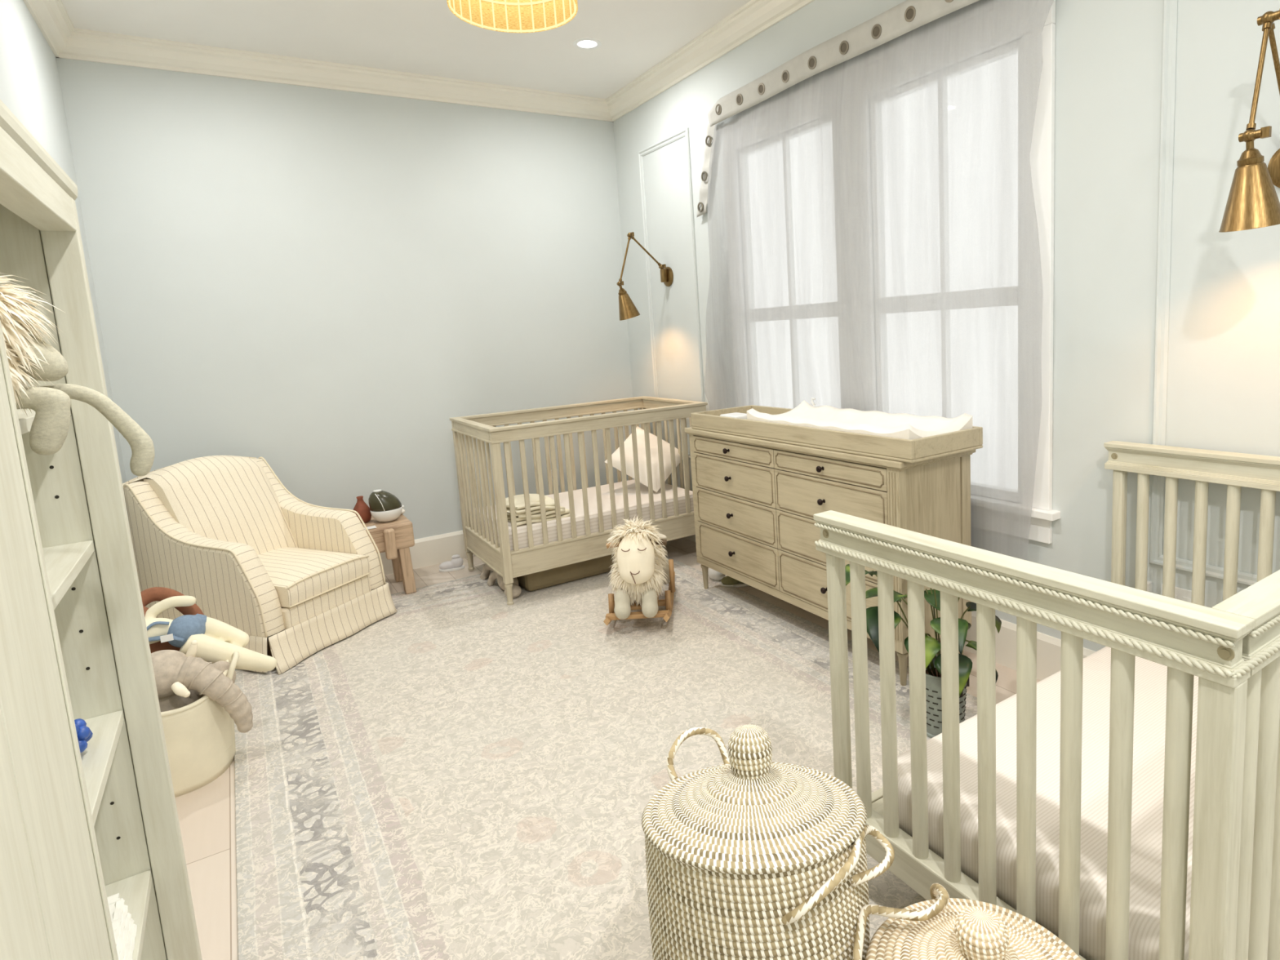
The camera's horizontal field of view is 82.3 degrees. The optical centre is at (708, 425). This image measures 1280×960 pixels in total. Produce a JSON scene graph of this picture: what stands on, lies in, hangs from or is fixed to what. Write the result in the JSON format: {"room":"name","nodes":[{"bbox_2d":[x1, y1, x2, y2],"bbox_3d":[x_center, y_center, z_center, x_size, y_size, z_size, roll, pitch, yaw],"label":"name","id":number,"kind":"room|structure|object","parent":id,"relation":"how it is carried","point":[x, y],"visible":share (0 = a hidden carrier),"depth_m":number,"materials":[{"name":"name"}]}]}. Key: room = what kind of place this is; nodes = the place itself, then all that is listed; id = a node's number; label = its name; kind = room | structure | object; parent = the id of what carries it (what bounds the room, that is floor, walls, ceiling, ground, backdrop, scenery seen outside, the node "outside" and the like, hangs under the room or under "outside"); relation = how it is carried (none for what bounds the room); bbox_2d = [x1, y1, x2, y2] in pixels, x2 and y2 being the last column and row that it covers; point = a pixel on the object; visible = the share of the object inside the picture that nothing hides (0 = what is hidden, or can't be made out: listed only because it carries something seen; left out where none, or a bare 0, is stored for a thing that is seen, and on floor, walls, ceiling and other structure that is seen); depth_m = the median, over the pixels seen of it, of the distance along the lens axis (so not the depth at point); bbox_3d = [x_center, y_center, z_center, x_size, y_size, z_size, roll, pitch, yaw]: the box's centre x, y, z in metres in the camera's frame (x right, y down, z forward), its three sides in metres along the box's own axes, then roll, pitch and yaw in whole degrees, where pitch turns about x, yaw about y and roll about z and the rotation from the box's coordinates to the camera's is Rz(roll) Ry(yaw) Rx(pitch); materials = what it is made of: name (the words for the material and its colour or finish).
{"room":"bedroom","nodes":[
{"label":"bedroom","id":0,"kind":"room"},
{"bbox_2d":[0,0,126,483],"bbox_3d":[-1.402,-0.155,1.103,0.100,2.930,6.000,-8,9,-33],"label":"wall","id":1,"kind":"structure","parent":0,"point":[30,87],"depth_m":2.94,"materials":[{"name":"paint"}]},
{"bbox_2d":[22,0,75,57],"bbox_3d":[-1.400,-1.560,0.967,0.094,0.115,6.000,-8,9,-33],"label":"trim","id":2,"kind":"structure","parent":1,"relation":"attached to","point":[51,17],"depth_m":3.19,"materials":[{"name":"paint"}]},
{"bbox_2d":[56,57,634,539],"bbox_3d":[-1.842,-0.580,4.439,3.065,2.930,0.100,-8,9,-33],"label":"wall","id":3,"kind":"structure","parent":0,"point":[311,282],"depth_m":4.20,"materials":[{"name":"paint"}]},
{"bbox_2d":[56,27,612,121],"bbox_3d":[-1.847,-1.968,4.183,2.915,0.115,0.094,-8,9,-33],"label":"trim","id":4,"kind":"structure","parent":3,"relation":"attached to","point":[85,45],"depth_m":3.98,"materials":[{"name":"paint"}]},
{"bbox_2d":[377,530,475,575],"bbox_3d":[-1.711,0.782,4.588,2.915,0.180,0.016,-8,9,-33],"label":"baseboard","id":5,"kind":"structure","parent":3,"relation":"attached to","point":[439,548],"depth_m":4.57,"materials":[{"name":"paint"}]},
{"bbox_2d":[61,0,751,98],"bbox_3d":[-0.231,-1.835,1.714,3.115,0.100,6.200,-8,9,-33],"label":"ceiling","id":6,"kind":"structure","parent":0,"point":[420,37],"depth_m":3.69,"materials":[{"name":"paint"}]},
{"bbox_2d":[446,0,577,32],"bbox_3d":[-0.621,-1.564,2.234,0.396,0.530,0.396,-8,9,-33],"label":"pendant lamp","id":7,"kind":"object","parent":6,"relation":"hanging from","point":[500,15],"visible":1,"depth_m":2.43,"materials":[{"name":"yellow fabric"}]},
{"bbox_2d":[573,37,601,49],"bbox_3d":[-0.653,-2.057,3.926,0.154,0.004,0.154,-8,9,-33],"label":"recessed light","id":8,"kind":"object","parent":6,"relation":"in","point":[587,42],"visible":1,"depth_m":3.92,"materials":[{"name":"white plastic"}]},
{"bbox_2d":[174,537,1039,959],"bbox_3d":[-0.059,1.163,2.118,3.115,0.100,6.200,-8,9,-33],"label":"floor","id":9,"kind":"structure","parent":0,"point":[206,814],"depth_m":2.17,"materials":[{"name":"brown wood"}]},
{"bbox_2d":[0,99,202,959],"bbox_3d":[-0.890,0.461,0.819,0.294,1.730,1.606,-8,9,-33],"label":"bookcase","id":10,"kind":"object","parent":9,"relation":"on","point":[78,831],"visible":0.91,"depth_m":1.39,"materials":[{"name":"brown wood"}]},
{"bbox_2d":[0,275,155,475],"bbox_3d":[-1.061,-0.059,1.035,0.341,0.338,0.259,-5,8,-12],"label":"stuffed animal","id":11,"kind":"object","parent":10,"relation":"on","point":[30,357],"visible":0.85,"depth_m":1.07,"materials":[{"name":"beige fabric"}]},
{"bbox_2d":[74,718,93,753],"bbox_3d":[-1.186,0.579,1.342,0.078,0.078,0.082,-8,9,-33],"label":"figurine","id":12,"kind":"object","parent":10,"relation":"on","point":[84,734],"visible":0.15,"depth_m":1.34,"materials":[{"name":"blue plastic"}]},
{"bbox_2d":[106,893,137,959],"bbox_3d":[-1.095,0.939,1.246,0.152,0.118,0.290,-8,9,-33],"label":"knit blanket","id":13,"kind":"object","parent":10,"relation":"on","point":[124,929],"visible":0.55,"depth_m":1.32,"materials":[{"name":"white fabric"}]},
{"bbox_2d":[160,651,239,797],"bbox_3d":[-1.782,0.979,2.428,0.412,0.376,0.382,-8,9,-33],"label":"basket","id":14,"kind":"object","parent":9,"relation":"on","point":[200,735],"visible":0.37,"depth_m":2.34,"materials":[{"name":"beige fabric"}]},
{"bbox_2d":[140,586,204,653],"bbox_3d":[-1.898,0.729,2.537,0.247,0.329,0.126,-10,10,-42],"label":"plush","id":15,"kind":"object","parent":14,"relation":"in","point":[149,595],"visible":0.24,"depth_m":2.53},
{"bbox_2d":[151,640,253,733],"bbox_3d":[-1.716,0.880,2.396,0.364,0.350,0.231,-3,8,3],"label":"elephant","id":16,"kind":"object","parent":14,"relation":"in","point":[181,679],"visible":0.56,"depth_m":2.35},
{"bbox_2d":[144,595,276,671],"bbox_3d":[-1.760,0.742,2.515,0.434,0.308,0.162,-8,9,-33],"label":"stuffed toy","id":17,"kind":"object","parent":14,"relation":"in","point":[217,640],"visible":0.76,"depth_m":2.49,"materials":[{"name":"white fabric"}]},
{"bbox_2d":[361,514,416,594],"bbox_3d":[-1.848,0.742,4.082,0.342,0.410,0.410,-8,9,-33],"label":"side table","id":18,"kind":"object","parent":9,"relation":"on","point":[394,538],"visible":0.59,"depth_m":4.00,"materials":[{"name":"brown wood"}]},
{"bbox_2d":[352,495,371,523],"bbox_3d":[-1.934,0.468,4.059,0.100,0.147,0.100,-8,9,-33],"label":"bud vase","id":19,"kind":"object","parent":18,"relation":"on","point":[361,507],"visible":0.9,"depth_m":4.04,"materials":[{"name":"red ceramic"}]},
{"bbox_2d":[364,525,376,529],"bbox_3d":[-1.825,0.551,3.928,0.060,0.004,0.050,-8,9,-33],"label":"card","id":20,"kind":"object","parent":18,"relation":"on","point":[371,526],"visible":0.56,"depth_m":3.92,"materials":[{"name":"white paper"}]},
{"bbox_2d":[368,489,404,522],"bbox_3d":[-1.798,0.442,4.061,0.166,0.182,0.168,-3,8,-1],"label":"humidifier","id":21,"kind":"object","parent":18,"relation":"on","point":[384,506],"visible":1,"depth_m":4.00,"materials":[{"name":"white plastic"}]},
{"bbox_2d":[439,554,464,572],"bbox_3d":[-1.571,0.838,4.452,0.150,0.090,0.069,-6,8,-18],"label":"shoe","id":22,"kind":"object","parent":9,"relation":"on","point":[456,562],"visible":1,"depth_m":4.44,"materials":[{"name":"white fabric"}]},
{"bbox_2d":[234,555,977,959],"bbox_3d":[-0.350,1.061,2.590,2.246,0.009,4.020,-8,9,-33],"label":"area rug","id":23,"kind":"object","parent":9,"relation":"on","point":[465,773],"visible":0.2,"depth_m":2.42,"materials":[{"name":"beige carpet"}]},
{"bbox_2d":[122,455,396,675],"bbox_3d":[-2.146,0.589,3.541,0.874,0.873,0.740,0,8,21],"label":"armchair","id":24,"kind":"object","parent":23,"relation":"on","point":[262,561],"visible":0.91,"depth_m":3.40,"materials":[{"name":"fabric"}]},
{"bbox_2d":[257,546,369,607],"bbox_3d":[-2.011,0.705,3.508,0.519,0.136,0.456,0,8,21],"label":"seat cushion","id":25,"kind":"object","parent":24,"relation":"on","point":[299,576],"depth_m":3.44,"materials":[{"name":"fabric"}]},
{"bbox_2d":[480,563,521,598],"bbox_3d":[-1.151,0.840,4.052,0.120,0.131,0.494,-8,9,-33],"label":"plush animal","id":26,"kind":"object","parent":23,"relation":"on","point":[517,590],"visible":0.61,"depth_m":4.03},
{"bbox_2d":[516,554,616,591],"bbox_3d":[-0.861,0.785,4.308,0.620,0.136,0.515,-8,9,-33],"label":"storage basket","id":27,"kind":"object","parent":23,"relation":"on","point":[537,580],"visible":0.16,"depth_m":4.05,"materials":[{"name":"brown fabric"}]},
{"bbox_2d":[449,395,707,604],"bbox_3d":[-0.739,0.367,4.378,1.306,0.929,0.791,-8,9,-33],"label":"crib","id":28,"kind":"object","parent":23,"relation":"on","point":[509,565],"visible":0.84,"depth_m":4.04,"materials":[{"name":"brown wood"}]},
{"bbox_2d":[471,479,693,551],"bbox_3d":[-0.730,0.527,4.400,1.198,0.159,0.683,-8,9,-33],"label":"mattress","id":29,"kind":"object","parent":28,"relation":"on","point":[522,530],"visible":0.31,"depth_m":4.22,"materials":[{"name":"white fabric"}]},
{"bbox_2d":[505,493,569,525],"bbox_3d":[-0.976,0.453,4.042,0.342,0.131,0.298,-8,9,-33],"label":"folded blanket","id":30,"kind":"object","parent":29,"relation":"on","point":[519,503],"visible":0.66,"depth_m":3.94,"materials":[{"name":"beige fabric"}]},
{"bbox_2d":[604,426,682,492],"bbox_3d":[-0.388,0.205,4.597,0.322,0.364,0.439,2,9,34],"label":"pillow","id":31,"kind":"object","parent":29,"relation":"on","point":[628,443],"visible":0.6,"depth_m":4.53,"materials":[{"name":"white fabric"}]},
{"bbox_2d":[603,514,675,625],"bbox_3d":[-0.332,0.642,3.542,0.312,0.542,0.688,-3,8,0],"label":"sheep","id":32,"kind":"object","parent":23,"relation":"on","point":[642,566],"visible":1,"depth_m":3.29},
{"bbox_2d":[641,724,894,959],"bbox_3d":[0.084,0.873,1.373,0.409,0.639,0.481,-8,9,-33],"label":"lidded basket","id":33,"kind":"object","parent":23,"relation":"on","point":[749,856],"visible":0.98,"depth_m":1.21,"materials":[{"name":"wicker"}]},
{"bbox_2d":[844,564,1001,737],"bbox_3d":[0.726,0.705,2.424,0.513,0.618,0.401,-2,8,11],"label":"potted plant","id":34,"kind":"object","parent":23,"relation":"on","point":[932,646],"visible":0.48,"depth_m":2.34,"materials":[{"name":"green plant"}]},
{"bbox_2d":[852,883,1081,959],"bbox_3d":[0.438,0.984,1.164,0.362,0.435,0.362,-7,9,-27],"label":"lidded basket","id":35,"kind":"object","parent":23,"relation":"on","point":[944,927],"visible":1,"depth_m":1.20,"materials":[{"name":"wicker"}]},
{"bbox_2d":[707,568,725,580],"bbox_3d":[0.046,0.811,4.005,0.090,0.079,0.120,-8,9,-33],"label":"ball","id":36,"kind":"object","parent":9,"relation":"on","point":[714,575],"visible":0.52,"depth_m":3.96,"materials":[{"name":"plastic"}]},
{"bbox_2d":[720,576,749,587],"bbox_3d":[0.148,0.814,3.902,0.170,0.090,0.069,-4,8,-3],"label":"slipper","id":37,"kind":"object","parent":9,"relation":"on","point":[726,580],"visible":0.47,"depth_m":3.88,"materials":[{"name":"green fabric"}]},
{"bbox_2d":[684,426,975,685],"bbox_3d":[0.467,0.479,3.326,0.436,0.872,1.455,-8,9,-33],"label":"dresser","id":38,"kind":"object","parent":9,"relation":"on","point":[756,501],"visible":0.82,"depth_m":3.08,"materials":[{"name":"brown wood"}]},
{"bbox_2d":[690,404,982,462],"bbox_3d":[0.471,0.010,3.222,0.393,0.080,1.440,-8,9,-33],"label":"tray","id":39,"kind":"object","parent":38,"relation":"on","point":[917,450],"visible":0.8,"depth_m":2.82,"materials":[{"name":"brown wood"}]},
{"bbox_2d":[720,412,746,419],"bbox_3d":[0.136,-0.020,3.527,0.105,0.070,0.140,-8,9,-33],"label":"pack","id":40,"kind":"object","parent":39,"relation":"on","point":[735,415],"visible":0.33,"depth_m":3.49,"materials":[{"name":"white plastic"}]},
{"bbox_2d":[746,397,972,439],"bbox_3d":[0.585,-0.014,3.040,0.349,0.138,0.955,-8,9,-33],"label":"changing pad","id":41,"kind":"object","parent":39,"relation":"in","point":[898,425],"visible":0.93,"depth_m":2.95,"materials":[{"name":"white fabric"}]},
{"bbox_2d":[813,440,1279,959],"bbox_3d":[1.045,0.626,1.743,1.305,0.938,0.855,-8,9,-33],"label":"crib","id":42,"kind":"object","parent":9,"relation":"on","point":[1232,646],"visible":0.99,"depth_m":1.25,"materials":[{"name":"paint"}]},
{"bbox_2d":[897,646,1198,959],"bbox_3d":[1.066,0.817,1.753,1.175,0.150,0.688,-8,9,-33],"label":"mattress","id":43,"kind":"object","parent":42,"relation":"on","point":[1150,677],"visible":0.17,"depth_m":1.55,"materials":[{"name":"white fabric"}]},
{"bbox_2d":[613,0,1279,651],"bbox_3d":[1.091,-0.515,2.715,0.050,2.930,6.000,-8,9,-33],"label":"wall","id":44,"kind":"structure","parent":0,"point":[1224,371],"depth_m":2.32,"materials":[{"name":"paint"}]},
{"bbox_2d":[617,231,673,320],"bbox_3d":[-0.406,-0.931,4.551,0.366,0.531,0.136,-8,9,-33],"label":"wall sconce","id":45,"kind":"object","parent":44,"relation":"attached to","point":[627,308],"visible":1,"depth_m":4.47,"materials":[{"name":"gold metal"}]},
{"bbox_2d":[638,127,704,458],"bbox_3d":[-0.232,-0.780,4.640,0.016,1.990,0.610,-8,9,-33],"label":"trim","id":46,"kind":"structure","parent":44,"relation":"attached to","point":[685,132],"depth_m":4.50,"materials":[{"name":"paint"}]},
{"bbox_2d":[605,0,814,121],"bbox_3d":[0.951,-1.900,2.488,0.094,0.115,6.000,-8,9,-33],"label":"trim","id":47,"kind":"structure","parent":44,"relation":"attached to","point":[754,17],"depth_m":3.95,"materials":[{"name":"paint"}]},
{"bbox_2d":[697,0,1053,560],"bbox_3d":[0.554,-0.605,3.357,0.077,2.158,2.272,-8,9,-32],"label":"curtain","id":48,"kind":"object","parent":44,"relation":"hanging from","point":[873,238],"visible":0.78,"depth_m":2.95,"materials":[{"name":"white fabric"}]},
{"bbox_2d":[683,534,1095,680],"bbox_3d":[1.141,0.850,2.881,0.016,0.180,6.000,-8,9,-33],"label":"baseboard","id":49,"kind":"structure","parent":44,"relation":"attached to","point":[1048,647],"depth_m":2.81,"materials":[{"name":"paint"}]},
{"bbox_2d":[1030,0,1055,510],"bbox_3d":[0.649,-0.660,3.287,0.034,1.795,1.930,-8,9,-33],"label":"trim","id":50,"kind":"structure","parent":44,"relation":"attached to","point":[1042,144],"depth_m":2.50,"materials":[{"name":"white paint"}]},
{"bbox_2d":[1028,507,1060,543],"bbox_3d":[0.714,0.288,3.422,0.090,0.125,1.970,-8,9,-33],"label":"trim","id":51,"kind":"structure","parent":44,"relation":"attached to","point":[1041,523],"depth_m":2.63,"materials":[{"name":"white paint"}]},
{"bbox_2d":[1146,580,1152,592],"bbox_3d":[1.424,0.530,2.359,0.030,0.050,0.017,-8,9,-33],"label":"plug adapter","id":52,"kind":"object","parent":44,"relation":"attached to","point":[1149,584],"visible":0.39,"depth_m":2.35,"materials":[{"name":"white plastic"}]},
{"bbox_2d":[1161,583,1191,602],"bbox_3d":[1.484,0.546,2.290,0.009,0.072,0.112,-8,9,-33],"label":"wall outlet","id":53,"kind":"object","parent":44,"relation":"attached to","point":[1182,594],"visible":0.27,"depth_m":2.28,"materials":[{"name":"white plastic"}]},
{"bbox_2d":[1182,596,1191,602],"bbox_3d":[1.493,0.548,2.270,0.003,0.024,0.028,-8,9,-33],"label":"socket","id":54,"kind":"object","parent":53,"relation":"attached to","point":[1188,599],"depth_m":2.27,"materials":[{"name":"white plastic"}]},
{"bbox_2d":[1149,0,1257,586],"bbox_3d":[1.653,-0.500,1.788,0.016,1.995,1.038,-8,9,-33],"label":"trim","id":55,"kind":"structure","parent":44,"relation":"attached to","point":[1167,89],"depth_m":2.21,"materials":[{"name":"paint"}]},
{"bbox_2d":[1218,8,1279,232],"bbox_3d":[1.411,-0.751,1.822,0.322,0.522,0.136,-8,9,-33],"label":"wall sconce","id":56,"kind":"object","parent":44,"relation":"attached to","point":[1253,202],"visible":1,"depth_m":1.76,"materials":[{"name":"gold metal"}]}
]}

